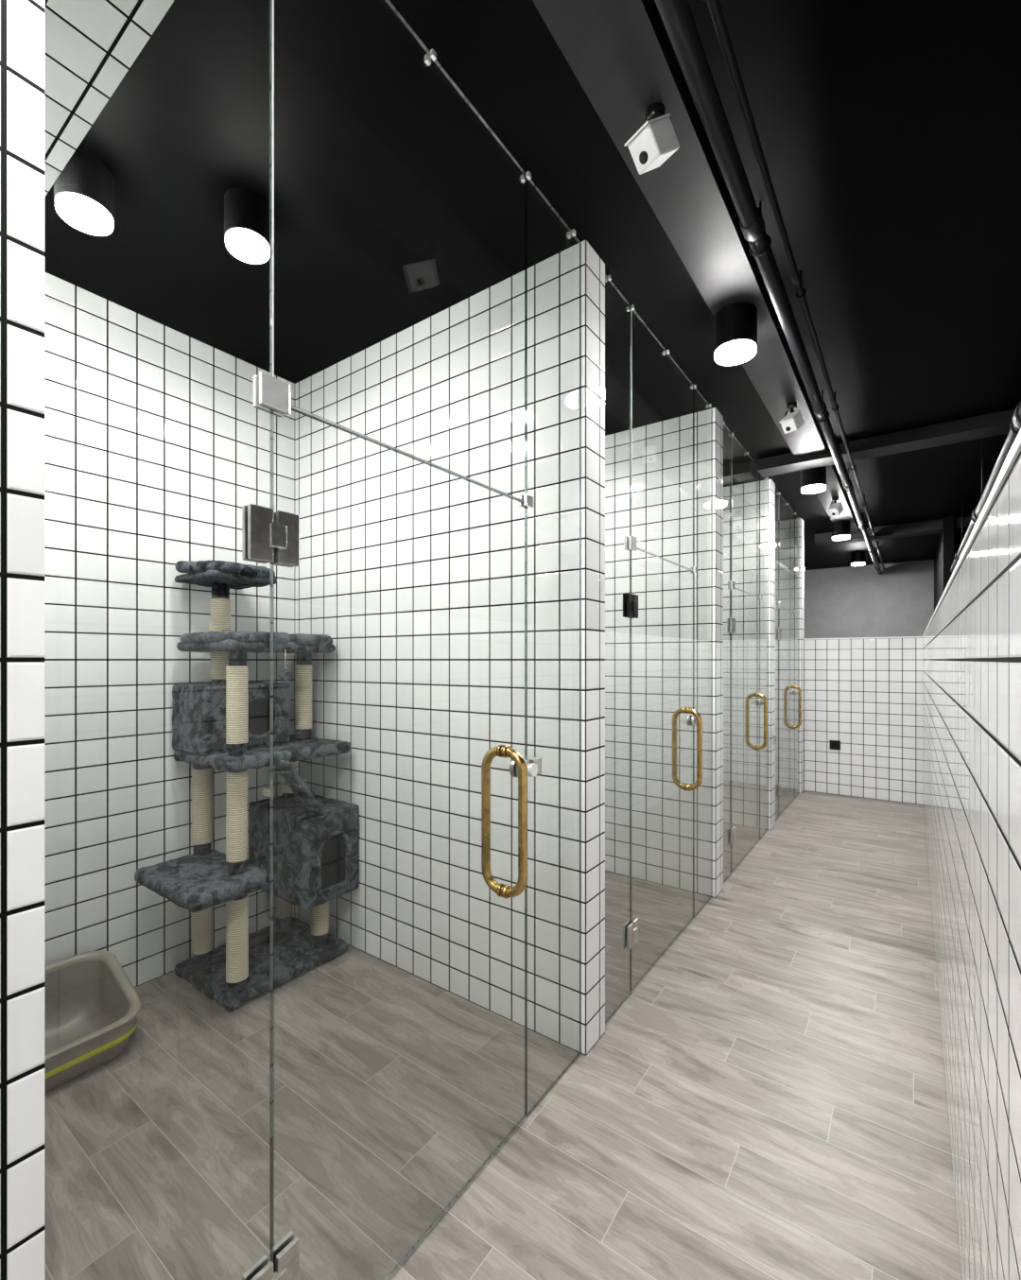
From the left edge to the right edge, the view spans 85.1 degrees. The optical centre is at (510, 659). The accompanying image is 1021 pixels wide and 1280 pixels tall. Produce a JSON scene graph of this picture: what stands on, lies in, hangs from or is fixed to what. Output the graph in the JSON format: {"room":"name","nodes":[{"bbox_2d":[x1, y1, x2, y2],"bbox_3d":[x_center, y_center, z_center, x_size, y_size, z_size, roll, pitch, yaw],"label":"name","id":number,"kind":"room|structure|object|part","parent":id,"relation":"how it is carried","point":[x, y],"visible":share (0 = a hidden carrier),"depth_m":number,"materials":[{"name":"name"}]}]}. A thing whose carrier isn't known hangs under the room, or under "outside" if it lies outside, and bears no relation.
{"room":"cat boarding facility","nodes":[
{"label":"cat boarding facility","id":0,"kind":"room"},
{"bbox_2d":[0,0,44,1279],"bbox_3d":[-1.278,-0.040,1.106,1.633,2.680,0.140,0,0,36],"label":"wall partition","id":1,"kind":"structure","parent":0,"point":[22,22],"depth_m":0.67,"materials":[{"name":"white tile"}]},
{"bbox_2d":[269,0,272,1262],"bbox_3d":[-0.500,-0.040,0.824,0.007,2.672,0.310,0,0,36],"label":"glass panel","id":2,"kind":"object","parent":1,"relation":"attached to","point":[270,1],"visible":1,"depth_m":0.95,"materials":[{"name":"clear glass"}]},
{"bbox_2d":[242,505,267,563],"bbox_3d":[-0.429,-0.210,0.935,0.009,0.090,0.041,0,0,36],"label":"plate","id":3,"kind":"object","parent":2,"relation":"attached to","point":[244,508],"visible":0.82,"depth_m":0.92,"materials":[{"name":"metal"}]},
{"bbox_2d":[242,1254,267,1279],"bbox_3d":[-0.429,1.065,0.935,0.009,0.090,0.041,0,0,36],"label":"plate","id":4,"kind":"object","parent":2,"relation":"attached to","point":[261,1263],"visible":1,"depth_m":0.93,"materials":[{"name":"metal"}]},
{"bbox_2d":[247,503,273,562],"bbox_3d":[-0.416,-0.210,0.925,0.009,0.090,0.041,0,0,36],"label":"plate","id":5,"kind":"object","parent":2,"relation":"attached to","point":[259,518],"visible":1,"depth_m":0.92,"materials":[{"name":"metal"}]},
{"bbox_2d":[250,1261,273,1279],"bbox_3d":[-0.416,1.065,0.925,0.009,0.090,0.041,0,0,36],"label":"hinge plate","id":6,"kind":"object","parent":2,"relation":"attached to","point":[267,1272],"visible":1,"depth_m":0.93,"materials":[{"name":"metal"}]},
{"bbox_2d":[274,1230,294,1270],"bbox_3d":[-0.401,1.065,0.975,0.009,0.090,0.041,0,0,36],"label":"plate","id":7,"kind":"object","parent":2,"relation":"attached to","point":[289,1236],"visible":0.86,"depth_m":0.97,"materials":[{"name":"metal"}]},
{"bbox_2d":[274,512,294,567],"bbox_3d":[-0.401,-0.210,0.975,0.009,0.090,0.041,0,0,36],"label":"plate","id":8,"kind":"object","parent":2,"relation":"attached to","point":[275,563],"visible":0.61,"depth_m":0.96,"materials":[{"name":"metal"}]},
{"bbox_2d":[276,510,299,566],"bbox_3d":[-0.387,-0.210,0.965,0.009,0.090,0.041,0,0,36],"label":"plate","id":9,"kind":"object","parent":2,"relation":"attached to","point":[290,556],"visible":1,"depth_m":0.96,"materials":[{"name":"metal"}]},
{"bbox_2d":[269,522,286,549],"bbox_3d":[-0.398,-0.210,0.946,0.014,0.040,0.030,0,0,36],"label":"top hinge front knuckle","id":10,"kind":"object","parent":9,"relation":"attached to","point":[277,532],"visible":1,"depth_m":0.94},
{"bbox_2d":[276,1236,299,1279],"bbox_3d":[-0.387,1.065,0.965,0.009,0.090,0.041,0,0,36],"label":"hinge plate","id":11,"kind":"object","parent":2,"relation":"attached to","point":[288,1257],"visible":1,"depth_m":0.97,"materials":[{"name":"metal"}]},
{"bbox_2d":[272,1267,286,1279],"bbox_3d":[-0.398,1.065,0.946,0.014,0.040,0.030,0,0,36],"label":"bottom front hinge knuckle","id":12,"kind":"object","parent":11,"relation":"attached to","point":[282,1275],"visible":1,"depth_m":0.95},
{"bbox_2d":[44,272,294,987],"bbox_3d":[-0.731,-0.040,3.363,0.120,2.680,7.800,0,0,36],"label":"wall","id":13,"kind":"structure","parent":0,"point":[156,441],"depth_m":2.19,"materials":[{"name":"white tile"}]},
{"bbox_2d":[290,405,522,501],"bbox_3d":[-0.182,-0.445,1.264,0.008,0.003,0.733,0,0,36],"label":"seal","id":14,"kind":"object","parent":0,"point":[291,406],"depth_m":1.17,"materials":[{"name":"silver metal"}]},
{"bbox_2d":[294,240,605,1055],"bbox_3d":[-0.374,-0.040,2.360,1.633,2.680,0.140,0,0,36],"label":"wall partition","id":15,"kind":"structure","parent":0,"point":[413,570],"depth_m":2.12,"materials":[{"name":"white tile"}]},
{"bbox_2d":[526,178,581,1116],"bbox_3d":[0.138,-0.040,1.707,0.007,2.672,0.318,0,0,36],"label":"panel","id":16,"kind":"object","parent":15,"relation":"attached to","point":[530,181],"visible":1,"depth_m":1.83,"materials":[{"name":"clear glass"}]},
{"bbox_2d":[528,756,541,774],"bbox_3d":[0.071,0.304,1.592,0.018,0.048,0.044,0,0,36],"label":"lock keeper","id":17,"kind":"object","parent":16,"relation":"attached to","point":[537,760],"visible":0.62,"depth_m":1.59,"materials":[{"name":"metal"}]},
{"bbox_2d":[566,231,570,239],"bbox_3d":[0.189,-1.370,1.793,0.010,0.014,0.014,0,0,36],"label":"clip","id":18,"kind":"object","parent":16,"relation":"attached to","point":[568,233],"visible":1,"depth_m":1.79,"materials":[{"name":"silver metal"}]},
{"bbox_2d":[605,273,631,1023],"bbox_3d":[0.390,-0.040,2.058,0.007,2.672,0.262,0,0,36],"label":"panel","id":19,"kind":"object","parent":15,"relation":"attached to","point":[611,282],"visible":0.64,"depth_m":2.16,"materials":[{"name":"clear glass"}]},
{"bbox_2d":[622,593,627,617],"bbox_3d":[0.447,-0.210,2.150,0.009,0.090,0.041,0,0,36],"label":"plate","id":20,"kind":"object","parent":19,"relation":"attached to","point":[624,595],"visible":0.66,"depth_m":2.13,"materials":[{"name":"black metal"}]},
{"bbox_2d":[622,921,628,949],"bbox_3d":[0.447,1.065,2.150,0.009,0.090,0.041,0,0,36],"label":"plate","id":21,"kind":"object","parent":19,"relation":"attached to","point":[626,924],"visible":0.73,"depth_m":2.13,"materials":[{"name":"metal"}]},
{"bbox_2d":[626,922,633,950],"bbox_3d":[0.461,1.065,2.140,0.009,0.090,0.041,0,0,36],"label":"hinge plate","id":22,"kind":"object","parent":19,"relation":"attached to","point":[630,942],"visible":1,"depth_m":2.13,"materials":[{"name":"metal"}]},
{"bbox_2d":[626,592,633,617],"bbox_3d":[0.461,-0.210,2.140,0.009,0.090,0.041,0,0,36],"label":"plate","id":23,"kind":"object","parent":19,"relation":"attached to","point":[630,596],"visible":1,"depth_m":2.13,"materials":[{"name":"black metal"}]},
{"bbox_2d":[632,927,636,940],"bbox_3d":[0.479,1.065,2.161,0.014,0.040,0.030,0,0,36],"label":"bottom front hinge knuckle","id":24,"kind":"object","parent":19,"relation":"attached to","point":[634,929],"visible":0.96,"depth_m":2.15},
{"bbox_2d":[632,600,636,611],"bbox_3d":[0.479,-0.210,2.161,0.014,0.040,0.030,0,0,36],"label":"top hinge front knuckle","id":25,"kind":"object","parent":19,"relation":"attached to","point":[633,601],"visible":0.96,"depth_m":2.15},
{"bbox_2d":[632,917,638,945],"bbox_3d":[0.489,1.065,2.180,0.009,0.090,0.041,0,0,36],"label":"hinge plate","id":26,"kind":"object","parent":19,"relation":"attached to","point":[635,921],"visible":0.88,"depth_m":2.18,"materials":[{"name":"metal"}]},
{"bbox_2d":[633,594,638,618],"bbox_3d":[0.489,-0.210,2.180,0.009,0.090,0.041,0,0,36],"label":"plate","id":27,"kind":"object","parent":19,"relation":"attached to","point":[635,596],"visible":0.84,"depth_m":2.18,"materials":[{"name":"black metal"}]},
{"bbox_2d":[44,790,961,1279],"bbox_3d":[1.873,1.350,3.581,4.150,0.100,11.400,0,0,36],"label":"floor","id":28,"kind":"structure","parent":0,"point":[769,1100],"depth_m":1.60,"materials":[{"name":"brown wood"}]},
{"bbox_2d":[44,950,141,1091],"bbox_3d":[-1.518,1.185,1.767,0.404,0.229,0.524,0,0,36],"label":"box","id":29,"kind":"object","parent":28,"relation":"on","point":[92,1006],"visible":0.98,"depth_m":1.93,"materials":[{"name":"beige plastic"}]},
{"bbox_2d":[134,560,358,1012],"bbox_3d":[-1.069,0.445,2.318,0.514,1.717,0.738,0,0,36],"label":"cat tree","id":30,"kind":"object","parent":28,"relation":"on","point":[222,723],"visible":0.98,"depth_m":2.27,"materials":[{"name":"fabric"}]},
{"bbox_3d":[-1.038,0.235,2.303,0.020,0.190,0.188,0,0,36],"label":"condo opening trim","id":31,"kind":"part","parent":30,"relation":"part of","materials":[{"name":"grey fur"}]},
{"bbox_3d":[-0.751,0.858,2.376,0.021,0.252,0.175,0,0,36],"label":"condo opening trim","id":32,"kind":"part","parent":30,"relation":"part of","materials":[{"name":"grey fur"}]},
{"bbox_2d":[44,0,1020,570],"bbox_3d":[1.873,-1.430,3.581,4.150,0.100,11.400,0,0,36],"label":"ceiling","id":33,"kind":"structure","parent":0,"point":[889,131],"depth_m":1.66,"materials":[{"name":"black paint"}]},
{"bbox_2d":[53,149,114,235],"bbox_3d":[-1.197,-1.310,1.563,0.136,0.140,0.136,0,0,36],"label":"ceiling light","id":34,"kind":"object","parent":33,"relation":"attached to","point":[84,189],"depth_m":1.53,"materials":[{"name":"black metal"}]},
{"bbox_2d":[44,0,173,196],"bbox_3d":[-1.184,-1.280,1.270,1.593,0.200,0.235,0,0,36],"label":"wall","id":35,"kind":"structure","parent":33,"relation":"attached to","point":[91,45],"depth_m":1.09,"materials":[{"name":"white tile"}]},
{"bbox_2d":[224,187,269,263],"bbox_3d":[-0.796,-1.310,1.683,0.128,0.140,0.128,0,0,36],"label":"ceiling light","id":36,"kind":"object","parent":33,"relation":"attached to","point":[246,213],"depth_m":1.64,"materials":[{"name":"black metal"}]},
{"bbox_2d":[290,0,526,501],"bbox_3d":[-0.182,-0.912,1.264,0.007,0.928,0.770,0,0,36],"label":"transom","id":37,"kind":"object","parent":33,"relation":"attached to","point":[391,6],"visible":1,"depth_m":1.51,"materials":[{"name":"clear glass"}]},
{"bbox_2d":[253,375,283,417],"bbox_3d":[-0.415,-0.452,0.956,0.010,0.052,0.052,0,0,36],"label":"clip","id":38,"kind":"object","parent":37,"relation":"attached to","point":[256,405],"visible":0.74,"depth_m":0.94,"materials":[{"name":"silver metal"}]},
{"bbox_2d":[272,0,274,377],"bbox_3d":[-0.408,-0.925,0.950,0.008,0.890,0.003,0,0,36],"label":"seal","id":39,"kind":"object","parent":37,"relation":"attached to","point":[272,0],"visible":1,"depth_m":0.95,"materials":[{"name":"clear glass"}]},
{"bbox_2d":[259,372,290,415],"bbox_3d":[-0.401,-0.452,0.945,0.010,0.052,0.052,0,0,36],"label":"clip","id":40,"kind":"object","parent":37,"relation":"attached to","point":[274,393],"visible":1,"depth_m":0.94,"materials":[{"name":"silver metal"}]},
{"bbox_2d":[272,408,527,1279],"bbox_3d":[-0.182,0.424,1.264,0.148,1.732,0.770,0,0,36],"label":"door leaf","id":41,"kind":"structure","parent":37,"relation":"attached to","point":[422,1236],"depth_m":1.45,"materials":[{"name":"clear glass"}]},
{"bbox_2d":[496,882,504,897],"bbox_3d":[-0.025,0.621,1.497,0.010,0.033,0.033,0,0,36],"label":"washer","id":42,"kind":"object","parent":41,"relation":"attached to","point":[500,885],"visible":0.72,"depth_m":1.49,"materials":[{"name":"gold metal"}]},
{"bbox_2d":[496,744,504,757],"bbox_3d":[-0.025,0.245,1.497,0.010,0.033,0.033,0,0,36],"label":"washer","id":43,"kind":"object","parent":41,"relation":"attached to","point":[499,747],"visible":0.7,"depth_m":1.49,"materials":[{"name":"gold metal"}]},
{"bbox_2d":[501,744,510,758],"bbox_3d":[-0.010,0.245,1.487,0.010,0.033,0.033,0,0,36],"label":"washer","id":44,"kind":"object","parent":41,"relation":"attached to","point":[505,747],"visible":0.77,"depth_m":1.48,"materials":[{"name":"gold metal"}]},
{"bbox_2d":[501,884,511,899],"bbox_3d":[-0.010,0.621,1.487,0.010,0.033,0.033,0,0,36],"label":"washer","id":45,"kind":"object","parent":41,"relation":"attached to","point":[505,887],"visible":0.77,"depth_m":1.48,"materials":[{"name":"gold metal"}]},
{"bbox_2d":[509,760,517,778],"bbox_3d":[0.016,0.303,1.558,0.014,0.052,0.052,0,0,36],"label":"rose","id":46,"kind":"object","parent":41,"relation":"attached to","point":[512,766],"visible":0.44,"depth_m":1.54,"materials":[{"name":"metal"}]},
{"bbox_2d":[515,759,529,777],"bbox_3d":[0.034,0.303,1.545,0.014,0.052,0.052,0,0,36],"label":"rose","id":47,"kind":"object","parent":41,"relation":"attached to","point":[526,761],"visible":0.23,"depth_m":1.53,"materials":[{"name":"metal"}]},
{"bbox_2d":[526,762,537,777],"bbox_3d":[0.059,0.303,1.527,0.020,0.036,0.036,0,0,36],"label":"door lock","id":48,"kind":"object","parent":41,"relation":"attached to","point":[532,769],"visible":0.88,"depth_m":1.52,"materials":[{"name":"silver metal"}]},
{"bbox_2d":[424,52,431,66],"bbox_3d":[-0.189,-1.370,1.269,0.010,0.014,0.014,0,0,36],"label":"clip","id":49,"kind":"object","parent":37,"relation":"attached to","point":[427,60],"visible":1,"depth_m":1.26,"materials":[{"name":"silver metal"}]},
{"bbox_2d":[430,48,436,61],"bbox_3d":[-0.175,-1.370,1.259,0.010,0.014,0.014,0,0,36],"label":"clip","id":50,"kind":"object","parent":37,"relation":"attached to","point":[433,55],"visible":1,"depth_m":1.25,"materials":[{"name":"silver metal"}]},
{"bbox_2d":[518,494,524,508],"bbox_3d":[0.037,-0.450,1.583,0.010,0.034,0.034,0,0,36],"label":"clip","id":51,"kind":"object","parent":37,"relation":"attached to","point":[521,496],"visible":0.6,"depth_m":1.57,"materials":[{"name":"silver metal"}]},
{"bbox_2d":[520,173,524,183],"bbox_3d":[0.037,-1.370,1.583,0.010,0.014,0.014,0,0,36],"label":"clip","id":52,"kind":"object","parent":37,"relation":"attached to","point":[523,175],"visible":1,"depth_m":1.58,"materials":[{"name":"silver metal"}]},
{"bbox_2d":[525,171,531,179],"bbox_3d":[0.051,-1.370,1.572,0.010,0.014,0.014,0,0,36],"label":"clip","id":53,"kind":"object","parent":37,"relation":"attached to","point":[527,174],"visible":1,"depth_m":1.57,"materials":[{"name":"silver metal"}]},
{"bbox_2d":[523,493,533,507],"bbox_3d":[0.051,-0.450,1.572,0.010,0.034,0.034,0,0,36],"label":"clip","id":54,"kind":"object","parent":37,"relation":"attached to","point":[527,498],"visible":1,"depth_m":1.56,"materials":[{"name":"silver metal"}]},
{"bbox_2d":[632,310,693,570],"bbox_3d":[0.694,-0.912,2.479,0.007,0.928,0.770,0,0,36],"label":"transom","id":55,"kind":"object","parent":33,"relation":"attached to","point":[636,314],"visible":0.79,"depth_m":2.79,"materials":[{"name":"clear glass"}]},
{"bbox_2d":[624,536,632,551],"bbox_3d":[0.461,-0.452,2.171,0.010,0.052,0.052,0,0,36],"label":"clip","id":56,"kind":"object","parent":55,"relation":"attached to","point":[626,537],"visible":0.62,"depth_m":2.15,"materials":[{"name":"silver metal"}]},
{"bbox_2d":[628,536,636,551],"bbox_3d":[0.475,-0.452,2.160,0.010,0.052,0.052,0,0,36],"label":"clip","id":57,"kind":"object","parent":55,"relation":"attached to","point":[631,540],"visible":1,"depth_m":2.15,"materials":[{"name":"silver metal"}]},
{"bbox_2d":[631,548,702,990],"bbox_3d":[0.694,0.424,2.479,0.148,1.732,0.770,0,0,36],"label":"door leaf","id":58,"kind":"structure","parent":55,"relation":"attached to","point":[659,957],"depth_m":2.72,"materials":[{"name":"clear glass"}]},
{"bbox_2d":[636,547,692,570],"bbox_3d":[0.694,-0.445,2.479,0.008,0.003,0.733,0,0,36],"label":"seal","id":59,"kind":"object","parent":58,"relation":"attached to","point":[636,547],"depth_m":2.43,"materials":[{"name":"silver metal"}]},
{"bbox_2d":[686,715,691,726],"bbox_3d":[0.893,0.303,2.773,0.014,0.052,0.052,0,0,36],"label":"rose","id":60,"kind":"object","parent":58,"relation":"attached to","point":[688,718],"visible":0.89,"depth_m":2.76,"materials":[{"name":"metal"}]},
{"bbox_2d":[691,715,696,726],"bbox_3d":[0.910,0.303,2.760,0.014,0.052,0.052,0,0,36],"label":"rose","id":61,"kind":"object","parent":58,"relation":"attached to","point":[693,717],"visible":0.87,"depth_m":2.74,"materials":[{"name":"metal"}]},
{"bbox_2d":[693,566,697,573],"bbox_3d":[0.927,-0.450,2.787,0.010,0.034,0.034,0,0,36],"label":"clip","id":62,"kind":"object","parent":55,"relation":"attached to","point":[695,567],"visible":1,"depth_m":2.78,"materials":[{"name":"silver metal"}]},
{"bbox_2d":[532,0,826,457],"bbox_3d":[0.297,-1.360,1.327,0.180,0.040,5.700,0,0,36],"label":"beam","id":63,"kind":"structure","parent":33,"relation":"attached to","point":[617,51],"depth_m":1.52,"materials":[{"name":"grey paint"}]},
{"bbox_2d":[624,102,679,174],"bbox_3d":[0.332,-1.258,1.340,0.118,0.163,0.099,0,0,-34],"label":"security camera","id":64,"kind":"object","parent":63,"relation":"attached to","point":[656,140],"visible":1,"depth_m":1.31,"materials":[{"name":"white plastic"}]},
{"bbox_2d":[778,401,804,433],"bbox_3d":[1.450,-1.258,2.889,0.118,0.163,0.099,0,0,-34],"label":"security camera","id":65,"kind":"object","parent":63,"relation":"attached to","point":[791,422],"visible":1,"depth_m":2.86,"materials":[{"name":"white plastic"}]},
{"bbox_2d":[713,302,757,365],"bbox_3d":[0.872,-1.260,2.158,0.156,0.160,0.156,0,0,36],"label":"ceiling light","id":66,"kind":"object","parent":33,"relation":"attached to","point":[735,324],"depth_m":2.10,"materials":[{"name":"black metal"}]},
{"bbox_2d":[732,435,760,597],"bbox_3d":[1.569,-0.912,3.691,0.007,0.928,0.770,0,0,36],"label":"transom","id":67,"kind":"object","parent":33,"relation":"attached to","point":[733,436],"visible":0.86,"depth_m":4.00,"materials":[{"name":"clear glass"}]},
{"bbox_2d":[731,434,732,580],"bbox_3d":[1.343,-0.925,3.378,0.008,0.890,0.003,0,0,36],"label":"seal","id":68,"kind":"object","parent":67,"relation":"attached to","point":[732,435],"visible":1,"depth_m":3.38,"materials":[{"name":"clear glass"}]},
{"bbox_2d":[730,580,734,589],"bbox_3d":[1.350,-0.452,3.373,0.010,0.052,0.052,0,0,36],"label":"clip","id":69,"kind":"object","parent":67,"relation":"attached to","point":[732,581],"visible":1,"depth_m":3.36,"materials":[{"name":"silver metal"}]},
{"bbox_2d":[731,588,767,872],"bbox_3d":[1.569,0.424,3.691,0.148,1.732,0.770,0,0,36],"label":"door leaf","id":70,"kind":"structure","parent":67,"relation":"attached to","point":[735,588],"depth_m":3.94,"materials":[{"name":"clear glass"}]},
{"bbox_2d":[654,0,882,574],"bbox_3d":[2.040,-1.300,3.461,0.062,0.161,11.200,0,0,36],"label":"ceiling pipe","id":71,"kind":"object","parent":33,"relation":"attached to","point":[676,15],"depth_m":1.47,"materials":[{"name":"black metal"}]},
{"bbox_2d":[779,494,795,611],"bbox_3d":[2.434,-0.912,4.892,0.007,0.928,0.770,0,0,36],"label":"transom","id":72,"kind":"object","parent":33,"relation":"attached to","point":[780,494],"visible":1,"depth_m":5.20,"materials":[{"name":"clear glass"}]},
{"bbox_2d":[778,606,801,815],"bbox_3d":[2.434,0.424,4.892,0.148,1.732,0.770,0,0,36],"label":"door leaf","id":73,"kind":"structure","parent":72,"relation":"attached to","point":[781,607],"depth_m":5.15,"materials":[{"name":"clear glass"}]},
{"bbox_2d":[702,0,884,570],"bbox_3d":[2.082,-1.332,3.430,0.034,0.097,11.200,0,0,36],"label":"ceiling pipe","id":74,"kind":"object","parent":33,"relation":"attached to","point":[714,6],"depth_m":1.55,"materials":[{"name":"black metal"}]},
{"bbox_2d":[800,466,826,493],"bbox_3d":[2.112,-1.260,3.877,0.156,0.160,0.156,0,0,36],"label":"ceiling light","id":75,"kind":"object","parent":33,"relation":"attached to","point":[813,480],"depth_m":3.82,"materials":[{"name":"black metal"}]},
{"bbox_2d":[815,465,859,533],"bbox_3d":[2.836,-1.360,4.847,0.180,0.040,2.620,0,0,36],"label":"ceiling beam","id":76,"kind":"structure","parent":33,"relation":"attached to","point":[834,487],"depth_m":4.59,"materials":[{"name":"grey paint"}]},
{"bbox_2d":[828,496,843,516],"bbox_3d":[2.655,-1.258,4.560,0.118,0.163,0.099,0,0,-34],"label":"security camera","id":77,"kind":"object","parent":76,"relation":"attached to","point":[836,509],"visible":1,"depth_m":4.54,"materials":[{"name":"white plastic"}]},
{"bbox_2d":[831,520,850,540],"bbox_3d":[3.223,-1.260,5.418,0.156,0.160,0.156,0,0,36],"label":"ceiling light","id":78,"kind":"object","parent":33,"relation":"attached to","point":[840,529],"depth_m":5.36,"materials":[{"name":"black metal"}]},
{"bbox_2d":[850,551,864,565],"bbox_3d":[4.464,-1.300,7.138,0.156,0.160,0.156,0,0,36],"label":"ceiling light","id":79,"kind":"object","parent":33,"relation":"attached to","point":[857,558],"depth_m":7.07,"materials":[{"name":"black metal"}]},
{"bbox_2d":[757,408,1015,477],"bbox_3d":[2.670,-1.343,3.240,2.260,0.075,0.180,0,0,36],"label":"ceiling beam","id":80,"kind":"structure","parent":33,"relation":"attached to","point":[996,423],"depth_m":3.38,"materials":[{"name":"black paint"}]},
{"bbox_2d":[814,516,971,546],"bbox_3d":[4.314,-1.330,5.520,2.260,0.100,0.200,0,0,36],"label":"ceiling beam","id":81,"kind":"structure","parent":33,"relation":"attached to","point":[933,527],"depth_m":5.68,"materials":[{"name":"black paint"}]},
{"bbox_2d":[605,407,723,897],"bbox_3d":[0.501,-0.040,3.572,1.633,2.680,0.140,0,0,36],"label":"wall partition","id":82,"kind":"structure","parent":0,"point":[662,452],"depth_m":3.21,"materials":[{"name":"white tile"}]},
{"bbox_2d":[693,387,712,917],"bbox_3d":[1.013,-0.040,2.921,0.007,2.672,0.314,0,0,36],"label":"panel","id":83,"kind":"object","parent":82,"relation":"attached to","point":[694,388],"visible":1,"depth_m":3.05,"materials":[{"name":"clear glass"}]},
{"bbox_2d":[723,423,731,882],"bbox_3d":[1.265,-0.040,3.270,0.007,2.672,0.262,0,0,36],"label":"panel","id":84,"kind":"object","parent":82,"relation":"attached to","point":[723,423],"visible":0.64,"depth_m":3.38,"materials":[{"name":"clear glass"}]},
{"bbox_2d":[726,617,729,632],"bbox_3d":[1.321,-0.210,3.363,0.009,0.090,0.041,0,0,36],"label":"plate","id":85,"kind":"object","parent":84,"relation":"attached to","point":[728,618],"visible":0.88,"depth_m":3.35,"materials":[{"name":"metal"}]},
{"bbox_2d":[726,827,730,844],"bbox_3d":[1.321,1.065,3.363,0.009,0.090,0.041,0,0,36],"label":"plate","id":86,"kind":"object","parent":84,"relation":"attached to","point":[729,828],"visible":0.89,"depth_m":3.35,"materials":[{"name":"metal"}]},
{"bbox_2d":[729,828,733,845],"bbox_3d":[1.335,1.065,3.353,0.009,0.090,0.041,0,0,36],"label":"hinge plate","id":87,"kind":"object","parent":84,"relation":"attached to","point":[732,829],"visible":1,"depth_m":3.34,"materials":[{"name":"metal"}]},
{"bbox_2d":[729,617,733,632],"bbox_3d":[1.335,-0.210,3.353,0.009,0.090,0.041,0,0,36],"label":"plate","id":88,"kind":"object","parent":84,"relation":"attached to","point":[731,618],"visible":1,"depth_m":3.34,"materials":[{"name":"metal"}]},
{"bbox_2d":[723,479,775,830],"bbox_3d":[1.366,-0.040,4.772,1.633,2.680,0.140,0,0,36],"label":"wall partition","id":89,"kind":"structure","parent":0,"point":[745,607],"depth_m":4.34,"materials":[{"name":"white tile"}]},
{"bbox_2d":[760,476,768,839],"bbox_3d":[1.883,-0.040,4.128,0.007,2.672,0.300,0,0,36],"label":"panel","id":90,"kind":"object","parent":89,"relation":"attached to","point":[766,476],"visible":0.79,"depth_m":4.25,"materials":[{"name":"clear glass"}]},
{"bbox_2d":[775,488,778,821],"bbox_3d":[2.131,-0.040,4.471,0.007,2.672,0.262,0,0,36],"label":"panel","id":91,"kind":"object","parent":89,"relation":"attached to","point":[775,489],"visible":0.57,"depth_m":4.58,"materials":[{"name":"clear glass"}]},
{"bbox_2d":[775,518,804,793],"bbox_3d":[2.217,-0.040,5.952,1.633,2.680,0.150,0,0,36],"label":"wall partition","id":92,"kind":"structure","parent":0,"point":[787,527],"depth_m":5.49,"materials":[{"name":"white tile"}]},
{"bbox_2d":[795,514,799,797],"bbox_3d":[2.740,-0.040,5.316,0.007,2.672,0.270,0,0,36],"label":"panel","id":93,"kind":"object","parent":92,"relation":"attached to","point":[796,514],"visible":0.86,"depth_m":5.43,"materials":[{"name":"clear glass"}]},
{"bbox_2d":[804,637,922,804],"bbox_3d":[3.345,0.550,5.306,0.952,1.500,0.120,0,0,36],"label":"wall","id":94,"kind":"structure","parent":0,"point":[866,695],"depth_m":5.24,"materials":[{"name":"white tile"}]},
{"bbox_2d":[829,740,840,749],"bbox_3d":[3.136,0.822,5.374,0.090,0.090,0.013,0,0,36],"label":"wall socket","id":95,"kind":"object","parent":94,"relation":"attached to","point":[833,744],"visible":1,"depth_m":5.37,"materials":[{"name":"black plastic"}]},
{"bbox_2d":[803,636,922,639],"bbox_3d":[3.394,-0.206,5.271,1.072,0.012,0.129,0,0,36],"label":"trim","id":96,"kind":"structure","parent":94,"relation":"on","point":[897,636],"depth_m":5.24,"materials":[{"name":"white tile"}]},
{"bbox_2d":[804,557,954,638],"bbox_3d":[5.178,-0.040,8.163,4.150,2.680,0.100,0,0,36],"label":"wall","id":97,"kind":"structure","parent":0,"point":[849,601],"depth_m":8.08,"materials":[{"name":"grey paint"}]},
{"bbox_2d":[934,516,953,610],"bbox_3d":[5.032,-0.040,6.481,0.080,2.680,2.800,0,0,36],"label":"wall","id":98,"kind":"structure","parent":0,"point":[943,559],"depth_m":5.37,"materials":[{"name":"black paint"}]},
{"bbox_2d":[922,451,1020,1279],"bbox_3d":[1.498,0.550,1.829,0.120,1.500,7.920,0,0,36],"label":"wall","id":99,"kind":"structure","parent":0,"point":[972,643],"depth_m":0.85,"materials":[{"name":"white tile"}]},
{"bbox_2d":[922,428,1020,637],"bbox_3d":[1.462,-0.206,1.778,0.129,0.012,7.795,0,0,36],"label":"trim","id":100,"kind":"structure","parent":99,"relation":"on","point":[1015,449],"depth_m":0.72,"materials":[{"name":"white stone"}]},
{"bbox_2d":[950,401,1020,572],"bbox_3d":[2.411,-1.089,2.761,0.102,0.581,6.100,0,0,36],"label":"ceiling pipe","id":101,"kind":"object","parent":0,"point":[1015,423],"depth_m":2.63,"materials":[{"name":"silver metal"}]}
]}

